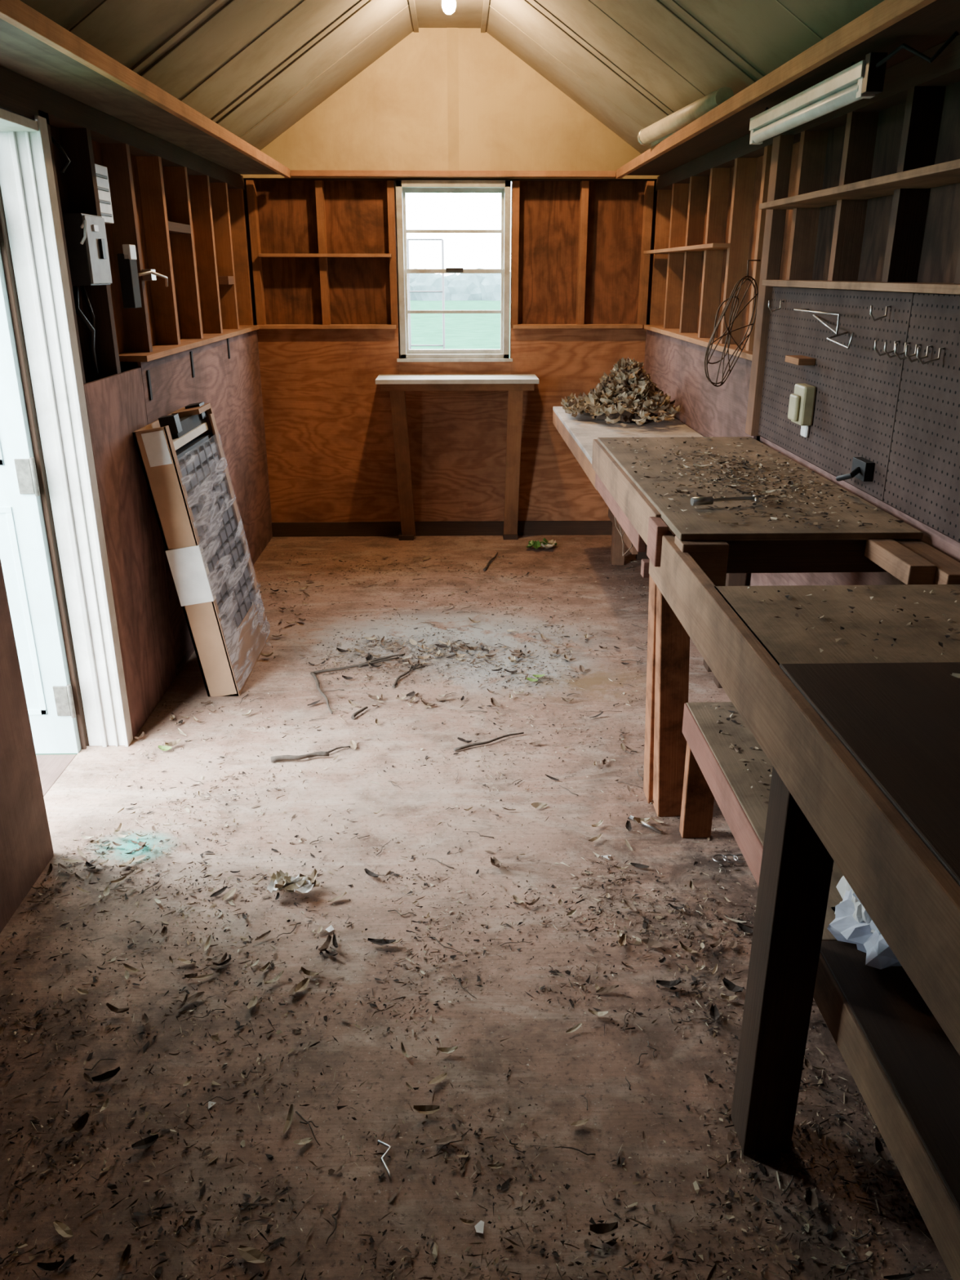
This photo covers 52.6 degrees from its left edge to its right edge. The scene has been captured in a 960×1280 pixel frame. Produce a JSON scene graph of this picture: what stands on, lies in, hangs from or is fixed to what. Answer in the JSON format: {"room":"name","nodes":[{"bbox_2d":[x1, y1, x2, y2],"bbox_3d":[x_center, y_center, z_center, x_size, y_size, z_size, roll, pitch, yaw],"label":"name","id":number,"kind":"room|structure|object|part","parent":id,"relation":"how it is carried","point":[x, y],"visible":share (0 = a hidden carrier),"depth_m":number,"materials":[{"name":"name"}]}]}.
{"room":"workshop shed","nodes":[
{"label":"workshop shed","id":0,"kind":"room"},
{"bbox_2d":[0,66,272,933],"bbox_3d":[-1.294,-0.403,2.648,0.140,2.120,6.980,0,21,-1],"label":"wall","id":1,"kind":"structure","parent":0,"point":[182,211],"depth_m":3.64,"materials":[{"name":"brown wood"}]},
{"bbox_2d":[0,108,38,131],"bbox_3d":[-1.300,-1.325,2.422,0.135,0.025,0.670,0,21,-1],"label":"trim","id":2,"kind":"structure","parent":1,"relation":"attached to","point":[9,121],"depth_m":2.63,"materials":[{"name":"white paint"}]},
{"bbox_2d":[0,558,53,853],"bbox_3d":[-1.304,-0.300,2.438,0.160,1.955,0.015,0,21,-1],"label":"trim","id":3,"kind":"structure","parent":1,"relation":"attached to","point":[0,558],"depth_m":2.62,"materials":[{"name":"brown wood"}]},
{"bbox_2d":[0,208,86,753],"bbox_3d":[-1.726,-0.512,3.033,0.697,1.930,0.053,0,21,-1],"label":"door","id":4,"kind":"structure","parent":1,"relation":"in","point":[28,557],"depth_m":3.13,"materials":[{"name":"paint"}]},
{"bbox_2d":[35,754,76,796],"bbox_3d":[-1.602,0.534,3.080,0.428,0.060,0.620,0,21,-1],"label":"door sill","id":5,"kind":"structure","parent":1,"relation":"attached to","point":[51,766],"depth_m":3.28,"materials":[{"name":"grey wood"}]},
{"bbox_2d":[51,136,70,173],"bbox_3d":[-1.251,-1.447,2.876,0.069,0.117,0.025,-10,23,-26],"label":"cable","id":6,"kind":"object","parent":1,"relation":"attached to","point":[55,142],"visible":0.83,"depth_m":2.88,"materials":[{"name":"black plastic"}]},
{"bbox_2d":[0,115,133,746],"bbox_3d":[-1.318,-0.555,3.090,0.165,1.970,0.060,0,21,-1],"label":"trim","id":7,"kind":"structure","parent":1,"relation":"attached to","point":[29,208],"depth_m":3.03,"materials":[{"name":"white paint"}]},
{"bbox_2d":[72,285,97,373],"bbox_3d":[-1.295,-1.024,3.220,0.042,0.279,0.146,-2,21,-5],"label":"cable","id":8,"kind":"object","parent":1,"relation":"attached to","point":[91,326],"visible":0.96,"depth_m":3.22,"materials":[{"name":"black plastic"}]},
{"bbox_2d":[62,213,112,285],"bbox_3d":[-1.269,-1.235,3.080,0.144,0.210,0.283,0,21,-1],"label":"box","id":9,"kind":"object","parent":1,"relation":"attached to","point":[86,238],"visible":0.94,"depth_m":3.06,"materials":[{"name":"grey plastic"}]},
{"bbox_2d":[94,163,113,223],"bbox_3d":[-1.315,-1.525,3.324,0.059,0.180,0.160,0,21,-1],"label":"air vent","id":10,"kind":"object","parent":1,"relation":"in","point":[102,178],"visible":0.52,"depth_m":3.34,"materials":[{"name":"white plastic"}]},
{"bbox_2d":[116,244,142,308],"bbox_3d":[-1.237,-1.258,3.365,0.047,0.209,0.210,0,21,-1],"label":"light switch","id":11,"kind":"object","parent":1,"relation":"attached to","point":[127,265],"visible":1,"depth_m":3.36,"materials":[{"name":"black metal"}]},
{"bbox_2d":[0,0,290,177],"bbox_3d":[-1.142,-1.374,2.196,0.360,0.045,6.735,0,21,-1],"label":"shelf","id":12,"kind":"object","parent":1,"relation":"on","point":[33,46],"visible":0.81,"depth_m":2.84,"materials":[{"name":"brown wood"}]},
{"bbox_2d":[146,369,152,399],"bbox_3d":[-1.250,-0.964,3.677,0.006,0.110,0.024,0,21,-1],"label":"strap hinge","id":13,"kind":"object","parent":1,"relation":"attached to","point":[148,372],"visible":1,"depth_m":3.67,"materials":[{"name":"black metal"}]},
{"bbox_2d":[137,269,168,287],"bbox_3d":[-1.220,-1.347,3.620,0.080,0.063,0.185,0,21,-1],"label":"metal hook","id":14,"kind":"object","parent":1,"relation":"attached to","point":[147,274],"depth_m":3.63,"materials":[{"name":"metal"}]},
{"bbox_2d":[119,324,259,361],"bbox_3d":[-1.315,-1.424,4.606,0.125,0.022,2.195,0,21,-1],"label":"trim","id":15,"kind":"structure","parent":1,"relation":"attached to","point":[159,351],"depth_m":4.11,"materials":[{"name":"brown wood"}]},
{"bbox_2d":[190,351,195,377],"bbox_3d":[-1.266,-1.213,4.278,0.006,0.110,0.024,0,21,-1],"label":"strap hinge","id":16,"kind":"object","parent":1,"relation":"attached to","point":[191,352],"visible":1,"depth_m":4.27,"materials":[{"name":"black metal"}]},
{"bbox_2d":[226,337,230,359],"bbox_3d":[-1.284,-1.493,4.963,0.006,0.110,0.024,0,21,-1],"label":"strap hinge","id":17,"kind":"object","parent":1,"relation":"attached to","point":[228,340],"visible":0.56,"depth_m":4.96,"materials":[{"name":"black metal"}]},
{"bbox_2d":[240,27,659,522],"bbox_3d":[-0.163,-1.969,5.739,2.530,2.860,0.148,0,21,-1],"label":"wall","id":18,"kind":"structure","parent":0,"point":[439,99],"depth_m":5.71,"materials":[{"name":"brown wood"}]},
{"bbox_2d":[258,253,391,257],"bbox_3d":[-0.882,-2.206,5.578,0.750,0.018,0.135,0,21,-1],"label":"wall shelf","id":19,"kind":"object","parent":18,"relation":"attached to","point":[260,255],"visible":0.8,"depth_m":5.51,"materials":[{"name":"brown wood"}]},
{"bbox_2d":[258,324,396,328],"bbox_3d":[-0.899,-1.843,5.718,0.815,0.020,0.130,0,21,-1],"label":"trim","id":20,"kind":"structure","parent":18,"relation":"attached to","point":[266,326],"depth_m":5.66,"materials":[{"name":"brown wood"}]},
{"bbox_2d":[271,520,612,537],"bbox_3d":[-0.161,-0.704,6.139,2.290,0.090,0.015,0,21,-1],"label":"baseboard","id":21,"kind":"structure","parent":18,"relation":"attached to","point":[489,527],"depth_m":6.13,"materials":[{"name":"brown wood"}]},
{"bbox_2d":[289,169,616,177],"bbox_3d":[-0.146,-2.590,5.401,1.800,0.030,0.060,0,21,-1],"label":"trim","id":22,"kind":"structure","parent":18,"relation":"attached to","point":[294,173],"depth_m":5.38,"materials":[{"name":"brown wood"}]},
{"bbox_2d":[395,180,512,361],"bbox_3d":[-0.150,-2.128,5.648,0.685,0.977,0.145,0,21,-1],"label":"window","id":23,"kind":"structure","parent":18,"relation":"in","point":[503,187],"depth_m":5.61,"materials":[{"name":"plastic"}]},
{"bbox_2d":[512,324,642,328],"bbox_3d":[0.573,-1.856,5.751,0.760,0.020,0.130,0,21,-1],"label":"trim","id":24,"kind":"structure","parent":18,"relation":"attached to","point":[518,326],"depth_m":5.69,"materials":[{"name":"brown wood"}]},
{"bbox_2d":[19,0,884,154],"bbox_3d":[-0.085,-1.737,2.175,2.680,0.850,6.980,0,21,-1],"label":"ceiling","id":25,"kind":"structure","parent":0,"point":[255,68],"depth_m":3.85,"materials":[{"name":"beige paint"}]},
{"bbox_2d":[441,0,456,14],"bbox_3d":[-0.140,-2.882,4.360,0.110,0.129,0.110,0,21,-1],"label":"ceiling lamp","id":26,"kind":"object","parent":25,"relation":"attached to","point":[448,6],"depth_m":4.35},
{"bbox_2d":[0,534,952,1279],"bbox_3d":[-0.095,0.550,3.040,2.580,0.060,6.980,0,21,-1],"label":"floor","id":27,"kind":"structure","parent":0,"point":[564,1065],"depth_m":2.29,"materials":[{"name":"brown concrete"}]},
{"bbox_2d":[132,401,270,696],"bbox_3d":[-1.079,-0.384,3.954,0.329,1.077,0.686,0,21,-1],"label":"carton","id":28,"kind":"object","parent":27,"relation":"on","point":[183,461],"visible":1,"depth_m":3.77,"materials":[{"name":"cardboard"}]},
{"bbox_2d":[377,1139,392,1182],"bbox_3d":[-0.172,0.971,1.815,0.026,0.005,0.096,-5,21,-13],"label":"wire hook","id":29,"kind":"object","parent":27,"relation":"on","point":[389,1147],"visible":1,"depth_m":1.81,"materials":[{"name":"metal"}]},
{"bbox_2d":[375,373,538,540],"bbox_3d":[-0.132,-1.067,5.828,0.930,0.990,0.300,0,21,-1],"label":"table","id":30,"kind":"object","parent":27,"relation":"on","point":[515,384],"visible":1,"depth_m":5.69,"materials":[{"name":"white paint"}]},
{"bbox_2d":[0,551,946,1279],"bbox_3d":[-0.118,0.301,3.525,2.224,0.058,4.831,0,21,-1],"label":"litter","id":31,"kind":"object","parent":27,"relation":"on","point":[301,884],"visible":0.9,"depth_m":2.17,"materials":[{"name":"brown plant"}]},
{"bbox_2d":[526,537,556,549],"bbox_3d":[0.368,-0.577,5.840,0.202,0.043,0.153,0,21,-1],"label":"clump","id":32,"kind":"object","parent":27,"relation":"on","point":[535,544],"visible":1,"depth_m":5.84,"materials":[{"name":"green plant"}]},
{"bbox_2d":[552,406,711,671],"bbox_3d":[0.720,-0.579,4.720,0.585,0.862,1.800,0,21,-1],"label":"workbench","id":33,"kind":"object","parent":27,"relation":"on","point":[578,433],"visible":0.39,"depth_m":4.70,"materials":[{"name":"brown wood"}]},
{"bbox_2d":[560,356,680,425],"bbox_3d":[0.705,-1.262,4.877,0.568,0.296,0.938,0,21,-1],"label":"pile","id":34,"kind":"object","parent":33,"relation":"on","point":[628,395],"visible":1,"depth_m":4.79,"materials":[{"name":"beige plant"}]},
{"bbox_2d":[629,815,662,834],"bbox_3d":[0.499,0.555,2.922,0.012,0.012,0.118,-19,28,-40],"label":"rod","id":35,"kind":"object","parent":27,"relation":"on","point":[631,817],"visible":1,"depth_m":2.91,"materials":[{"name":"silver metal"}]},
{"bbox_2d":[712,853,746,862],"bbox_3d":[0.708,0.617,2.744,0.105,0.004,0.040,0,21,-1],"label":"chain","id":36,"kind":"object","parent":27,"relation":"on","point":[735,856],"visible":0.88,"depth_m":2.74,"materials":[{"name":"metal"}]},
{"bbox_2d":[591,436,959,817],"bbox_3d":[0.737,-0.001,3.030,0.612,0.983,1.730,0,21,-1],"label":"workbench","id":37,"kind":"object","parent":27,"relation":"on","point":[726,553],"visible":0.87,"depth_m":2.71,"materials":[{"name":"brown wood"}]},
{"bbox_2d":[613,515,632,556],"bbox_3d":[0.476,-0.337,3.227,0.019,0.108,0.353,0,21,-1],"label":"loose wire","id":38,"kind":"object","parent":37,"relation":"attached to","point":[620,533],"visible":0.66,"depth_m":3.27,"materials":[{"name":"grey metal"}]},
{"bbox_2d":[690,494,759,506],"bbox_3d":[0.654,-0.368,2.557,0.203,0.022,0.059,-7,22,-18],"label":"scraper","id":39,"kind":"object","parent":37,"relation":"on","point":[707,500],"visible":1,"depth_m":2.55,"materials":[{"name":"metal"}]},
{"bbox_2d":[608,436,903,528],"bbox_3d":[0.754,-0.518,2.984,0.563,0.014,1.399,0,21,-1],"label":"debris","id":40,"kind":"object","parent":37,"relation":"on","point":[759,466],"visible":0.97,"depth_m":2.84,"materials":[{"name":"brown plant"}]},
{"bbox_2d":[648,529,959,1279],"bbox_3d":[0.790,0.672,1.291,0.597,0.950,3.100,0,21,-1],"label":"workbench","id":41,"kind":"object","parent":27,"relation":"on","point":[861,750],"visible":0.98,"depth_m":1.60,"materials":[{"name":"brown wood"}]},
{"bbox_2d":[711,703,772,804],"bbox_3d":[0.821,0.329,2.339,0.371,0.006,0.867,0,21,-1],"label":"debris","id":42,"kind":"object","parent":41,"relation":"on","point":[732,714],"visible":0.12,"depth_m":2.48,"materials":[{"name":"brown plant"}]},
{"bbox_2d":[746,586,959,678],"bbox_3d":[0.798,-0.027,1.774,0.487,0.026,0.531,0,21,-1],"label":"debris","id":43,"kind":"object","parent":41,"relation":"on","point":[956,675],"visible":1,"depth_m":1.82,"materials":[{"name":"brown plant"}]},
{"bbox_2d":[826,875,901,968],"bbox_3d":[0.792,0.458,1.766,0.305,0.158,0.278,0,21,-1],"label":"plastic bag","id":44,"kind":"object","parent":41,"relation":"on","point":[852,923],"visible":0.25,"depth_m":1.76,"materials":[{"name":"white plastic"}]},
{"bbox_2d":[644,35,959,586],"bbox_3d":[1.130,-0.424,2.703,0.130,2.120,6.980,0,21,-1],"label":"wall","id":45,"kind":"structure","parent":0,"point":[908,235],"depth_m":3.21,"materials":[{"name":"brown wood"}]},
{"bbox_2d":[643,243,729,253],"bbox_3d":[1.017,-1.915,4.767,0.145,0.017,1.580,0,21,-1],"label":"wall shelf","id":46,"kind":"object","parent":45,"relation":"attached to","point":[702,247],"visible":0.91,"depth_m":4.49,"materials":[{"name":"brown wood"}]},
{"bbox_2d":[644,324,752,360],"bbox_3d":[1.044,-1.437,4.641,0.115,0.022,2.235,0,21,-1],"label":"trim","id":47,"kind":"structure","parent":45,"relation":"attached to","point":[693,338],"depth_m":4.48,"materials":[{"name":"brown wood"}]},
{"bbox_2d":[704,259,760,386],"bbox_3d":[0.932,-1.176,3.619,0.273,0.448,0.099,-18,27,-40],"label":"guard","id":48,"kind":"object","parent":45,"relation":"attached to","point":[735,289],"visible":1,"depth_m":3.63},
{"bbox_2d":[745,134,794,435],"bbox_3d":[1.029,-1.239,3.472,0.047,1.000,0.080,0,21,-1],"label":"wall stud","id":49,"kind":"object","parent":45,"relation":"attached to","point":[782,144],"depth_m":3.41,"materials":[{"name":"brown wood"}]},
{"bbox_2d":[616,0,959,178],"bbox_3d":[0.997,-1.392,2.245,0.320,0.045,6.735,0,21,-1],"label":"shelf","id":50,"kind":"object","parent":45,"relation":"on","point":[922,25],"visible":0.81,"depth_m":2.54,"materials":[{"name":"brown wood"}]},
{"bbox_2d":[637,86,733,146],"bbox_3d":[0.824,-2.096,3.924,0.106,0.078,1.087,-2,21,-6],"label":"fluorescent light","id":51,"kind":"object","parent":50,"relation":"on","point":[658,131],"visible":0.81,"depth_m":3.82,"materials":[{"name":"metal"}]},
{"bbox_2d":[749,31,958,144],"bbox_3d":[0.912,-1.450,2.604,0.120,0.098,1.110,-2,21,-5],"label":"fluorescent light","id":52,"kind":"object","parent":50,"relation":"attached to","point":[864,79],"visible":1,"depth_m":2.46,"materials":[{"name":"white plastic"}]},
{"bbox_2d":[758,286,959,542],"bbox_3d":[1.053,-0.222,1.446,0.081,0.512,4.390,0,21,-1],"label":"pegboard","id":53,"kind":"object","parent":45,"relation":"attached to","point":[902,417],"depth_m":2.57,"materials":[{"name":"grey wood"}]},
{"bbox_2d":[768,300,783,312],"bbox_3d":[1.003,-1.132,3.299,0.051,0.038,0.006,0,21,-1],"label":"hook","id":54,"kind":"object","parent":53,"relation":"attached to","point":[769,301],"visible":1,"depth_m":3.30,"materials":[{"name":"metal"}]},
{"bbox_2d":[785,355,815,364],"bbox_3d":[1.010,-0.883,3.067,0.054,0.020,0.130,0,21,-1],"label":"wood block","id":55,"kind":"object","parent":53,"relation":"attached to","point":[794,359],"visible":1,"depth_m":3.02,"materials":[{"name":"brown wood"}]},
{"bbox_2d":[787,383,816,437],"bbox_3d":[1.011,-0.723,3.068,0.054,0.160,0.100,0,21,-1],"label":"door chime","id":56,"kind":"object","parent":53,"relation":"hanging from","point":[802,402],"visible":1,"depth_m":3.03,"materials":[{"name":"beige plastic"}]},
{"bbox_3d":[1.009,-0.906,2.817,0.068,0.085,0.545,0,21,-1],"label":"peg bracket","id":57,"kind":"part","parent":53,"relation":"part of","materials":[{"name":"silver metal"}]},
{"bbox_2d":[835,457,875,481],"bbox_3d":[1.014,-0.459,2.657,0.072,0.072,0.123,0,21,-1],"label":"wall outlet","id":58,"kind":"object","parent":53,"relation":"attached to","point":[862,468],"visible":1,"depth_m":2.61,"materials":[{"name":"black plastic"}]},
{"bbox_2d":[869,305,891,321],"bbox_3d":[1.024,-0.837,2.491,0.051,0.038,0.006,0,21,-1],"label":"hook","id":59,"kind":"object","parent":53,"relation":"attached to","point":[871,306],"visible":1,"depth_m":2.49,"materials":[{"name":"metal"}]},
{"bbox_2d":[874,340,899,355],"bbox_3d":[1.021,-0.734,2.444,0.061,0.038,0.006,0,21,-1],"label":"hook","id":60,"kind":"object","parent":53,"relation":"attached to","point":[876,341],"visible":0.82,"depth_m":2.44,"materials":[{"name":"metal"}]},
{"bbox_2d":[884,342,910,358],"bbox_3d":[1.023,-0.712,2.388,0.061,0.038,0.006,0,21,-1],"label":"hook","id":61,"kind":"object","parent":53,"relation":"attached to","point":[886,343],"visible":0.87,"depth_m":2.39,"materials":[{"name":"metal"}]},
{"bbox_2d":[893,343,921,359],"bbox_3d":[1.024,-0.691,2.332,0.061,0.038,0.006,0,21,-1],"label":"hook","id":62,"kind":"object","parent":53,"relation":"attached to","point":[895,344],"visible":0.9,"depth_m":2.33,"materials":[{"name":"metal"}]},
{"bbox_2d":[904,345,933,362],"bbox_3d":[1.026,-0.670,2.276,0.061,0.038,0.006,0,21,-1],"label":"hook","id":63,"kind":"object","parent":53,"relation":"attached to","point":[907,346],"visible":0.91,"depth_m":2.27,"materials":[{"name":"metal"}]},
{"bbox_2d":[915,346,944,364],"bbox_3d":[1.027,-0.649,2.220,0.061,0.038,0.006,0,21,-1],"label":"hook","id":64,"kind":"object","parent":53,"relation":"attached to","point":[918,348],"visible":1,"depth_m":2.22,"materials":[{"name":"metal"}]},
{"bbox_2d":[759,159,959,209],"bbox_3d":[1.093,-0.704,1.270,0.175,0.018,4.380,0,21,-1],"label":"wall shelf","id":65,"kind":"object","parent":45,"relation":"attached to","point":[946,173],"visible":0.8,"depth_m":2.48,"materials":[{"name":"brown wood"}]},
{"bbox_2d":[761,280,959,294],"bbox_3d":[1.110,-0.476,1.357,0.140,0.020,4.380,0,21,-1],"label":"wall shelf","id":66,"kind":"object","parent":45,"relation":"attached to","point":[917,287],"visible":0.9,"depth_m":2.50,"materials":[{"name":"brown wood"}]},
{"label":"outside","id":67,"kind":"structure","parent":0,"visible":0},
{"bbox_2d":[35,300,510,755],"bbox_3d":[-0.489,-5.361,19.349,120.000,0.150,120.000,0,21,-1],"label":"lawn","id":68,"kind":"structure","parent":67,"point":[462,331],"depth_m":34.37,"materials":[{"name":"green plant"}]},
{"bbox_2d":[406,238,444,349],"bbox_3d":[-0.770,-2.482,8.666,0.920,2.027,0.020,0,21,-1],"label":"metal gate","id":69,"kind":"object","parent":68,"relation":"on","point":[407,239],"visible":0.23,"depth_m":8.46,"materials":[{"name":"grey metal"}]},
{"bbox_2d":[409,267,501,300],"bbox_3d":[-0.319,-24.130,65.699,74.226,2.146,5.091,0,21,-1],"label":"hedge","id":70,"kind":"object","parent":68,"relation":"on","point":[462,286],"visible":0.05,"depth_m":64.22,"materials":[{"name":"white plant"}]}
]}

